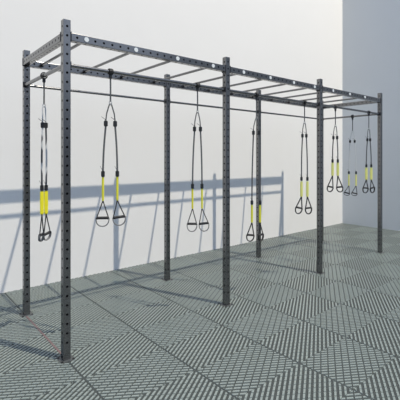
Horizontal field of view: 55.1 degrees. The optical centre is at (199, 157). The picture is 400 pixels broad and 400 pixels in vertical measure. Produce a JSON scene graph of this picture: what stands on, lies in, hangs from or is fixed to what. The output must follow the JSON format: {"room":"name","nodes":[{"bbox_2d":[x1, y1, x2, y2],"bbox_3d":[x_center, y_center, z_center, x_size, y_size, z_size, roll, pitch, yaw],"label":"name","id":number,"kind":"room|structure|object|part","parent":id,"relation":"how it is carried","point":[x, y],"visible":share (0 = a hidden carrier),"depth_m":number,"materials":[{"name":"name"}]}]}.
{"room":"gym","nodes":[
{"label":"gym","id":0,"kind":"room"},
{"bbox_2d":[0,0,341,292],"bbox_3d":[-2.841,-1.842,4.394,16.950,7.050,0.200,0,0,-40],"label":"wall","id":1,"kind":"structure","parent":0,"point":[298,40],"depth_m":6.11,"materials":[{"name":"white paint"}]},
{"bbox_2d":[0,223,399,399],"bbox_3d":[0.623,1.663,-1.756,20.384,0.060,14.320,0,0,-40],"label":"floor","id":2,"kind":"structure","parent":0,"point":[44,303],"depth_m":3.67,"materials":[{"name":"tile"}]},
{"bbox_2d":[26,316,60,353],"bbox_3d":[-1.458,1.632,3.558,0.016,0.001,1.021,0,0,-40],"label":"tape","id":3,"kind":"object","parent":2,"relation":"on","point":[30,320],"visible":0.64,"depth_m":3.52,"materials":[{"name":"grey"}]},
{"bbox_2d":[19,19,384,363],"bbox_3d":[0.643,0.262,5.312,5.595,2.760,1.265,0,0,-40],"label":"rig","id":4,"kind":"object","parent":2,"relation":"on","point":[66,37],"visible":0.96,"depth_m":4.24,"materials":[{"name":"grey metal"}]},
{"bbox_3d":[-1.815,0.258,4.006,0.060,2.750,0.060,0,0,-40],"label":"post","id":5,"kind":"part","parent":4,"relation":"part of","materials":[{"name":"grey metal"}]},
{"bbox_3d":[-1.815,1.634,4.006,0.120,0.016,0.120,0,0,-40],"label":"plate","id":6,"kind":"part","parent":4,"relation":"part of","materials":[{"name":"metal"}]},
{"bbox_2d":[38,72,51,241],"bbox_3d":[-1.438,-0.011,3.537,0.070,1.557,0.172,0,0,5],"label":"trainer","id":7,"kind":"object","parent":4,"relation":"hanging from","point":[43,194],"visible":0.95,"depth_m":3.53,"materials":[{"name":"black fabric"}]},
{"bbox_3d":[-1.451,0.608,3.516,0.009,0.192,0.113,0,-2,-4],"label":"handle","id":8,"kind":"part","parent":7,"relation":"part of","materials":[{"name":"black fabric"}]},
{"bbox_3d":[-1.422,0.608,3.553,0.009,0.192,0.113,0,5,11],"label":"handle","id":9,"kind":"part","parent":7,"relation":"part of","materials":[{"name":"black fabric"}]},
{"bbox_3d":[-1.091,1.634,3.118,0.120,0.016,0.120,0,0,-40],"label":"plate","id":10,"kind":"part","parent":4,"relation":"part of","materials":[{"name":"metal"}]},
{"bbox_3d":[-1.091,0.258,3.118,0.060,2.750,0.060,0,0,-40],"label":"post","id":11,"kind":"part","parent":4,"relation":"part of","materials":[{"name":"grey metal"}]},
{"bbox_2d":[96,68,125,226],"bbox_3d":[-0.784,-0.091,3.373,0.260,1.391,0.064,0,0,-13],"label":"trainer","id":12,"kind":"object","parent":4,"relation":"hanging from","point":[110,74],"visible":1,"depth_m":3.37,"materials":[{"name":"black fabric"}]},
{"bbox_3d":[-0.850,0.449,3.351,0.110,0.156,0.009,1,0,-13],"label":"handle","id":13,"kind":"part","parent":12,"relation":"part of","materials":[{"name":"black fabric"}]},
{"bbox_3d":[-0.725,0.448,3.396,0.110,0.156,0.009,-6,2,-19],"label":"handle","id":14,"kind":"part","parent":12,"relation":"part of","materials":[{"name":"black fabric"}]},
{"bbox_3d":[-0.442,0.258,5.153,0.060,2.750,0.060,0,0,-40],"label":"post","id":15,"kind":"part","parent":4,"relation":"part of","materials":[{"name":"grey metal"}]},
{"bbox_2d":[187,83,208,231],"bbox_3d":[-0.021,-0.006,4.008,0.236,1.561,0.064,0,0,0],"label":"trainer","id":16,"kind":"object","parent":4,"relation":"hanging from","point":[198,84],"visible":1,"depth_m":4.00,"materials":[{"name":"black fabric"}]},
{"bbox_3d":[0.292,0.258,4.274,0.060,2.750,0.060,0,0,-40],"label":"post","id":17,"kind":"part","parent":4,"relation":"part of","materials":[{"name":"grey metal"}]},
{"bbox_2d":[246,92,263,241],"bbox_3d":[0.667,0.110,4.592,0.228,1.793,0.068,0,0,-15],"label":"trainer","id":18,"kind":"object","parent":4,"relation":"hanging from","point":[256,97],"visible":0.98,"depth_m":4.59,"materials":[{"name":"black fabric"}]},
{"bbox_3d":[0.967,0.258,6.329,0.060,2.750,0.060,0,0,-40],"label":"post","id":19,"kind":"part","parent":4,"relation":"part of","materials":[{"name":"grey metal"}]},
{"bbox_2d":[295,100,311,213],"bbox_3d":[1.410,-0.008,5.218,0.239,1.557,0.064,0,0,3],"label":"trainer","id":20,"kind":"object","parent":4,"relation":"hanging from","point":[304,104],"visible":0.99,"depth_m":5.21,"materials":[{"name":"black fabric"}]},
{"bbox_3d":[1.701,0.258,5.450,0.060,2.750,0.060,0,0,-40],"label":"post","id":21,"kind":"part","parent":4,"relation":"part of","materials":[{"name":"grey metal"}]},
{"bbox_3d":[2.377,0.258,7.506,0.060,2.750,0.060,0,0,-40],"label":"post","id":22,"kind":"part","parent":4,"relation":"part of","materials":[{"name":"grey metal"}]},
{"bbox_2d":[327,105,342,191],"bbox_3d":[2.009,-0.136,5.714,0.237,1.300,0.069,0,0,12],"label":"trainer","id":23,"kind":"object","parent":4,"relation":"hanging from","point":[333,136],"visible":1,"depth_m":5.71,"materials":[{"name":"black fabric"}]},
{"bbox_2d":[344,115,356,195],"bbox_3d":[2.759,-0.046,7.024,0.238,1.486,0.070,0,0,22],"label":"trainer","id":24,"kind":"object","parent":4,"relation":"hanging from","point":[352,117],"visible":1,"depth_m":7.01,"materials":[{"name":"black fabric"}]},
{"bbox_2d":[362,111,374,192],"bbox_3d":[2.812,-0.098,6.375,0.231,1.377,0.066,0,0,-10],"label":"trainer","id":25,"kind":"object","parent":4,"relation":"hanging from","point":[366,169],"visible":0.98,"depth_m":6.37,"materials":[{"name":"black fabric"}]},
{"bbox_3d":[3.111,0.258,6.628,0.060,2.750,0.060,0,0,-40],"label":"post","id":26,"kind":"part","parent":4,"relation":"part of","materials":[{"name":"grey metal"}]},
{"bbox_2d":[342,0,399,230],"bbox_3d":[7.498,-1.842,5.080,0.200,7.050,12.000,0,0,-40],"label":"wall","id":27,"kind":"structure","parent":0,"point":[370,28],"depth_m":9.07,"materials":[{"name":"white paint"}]}
]}

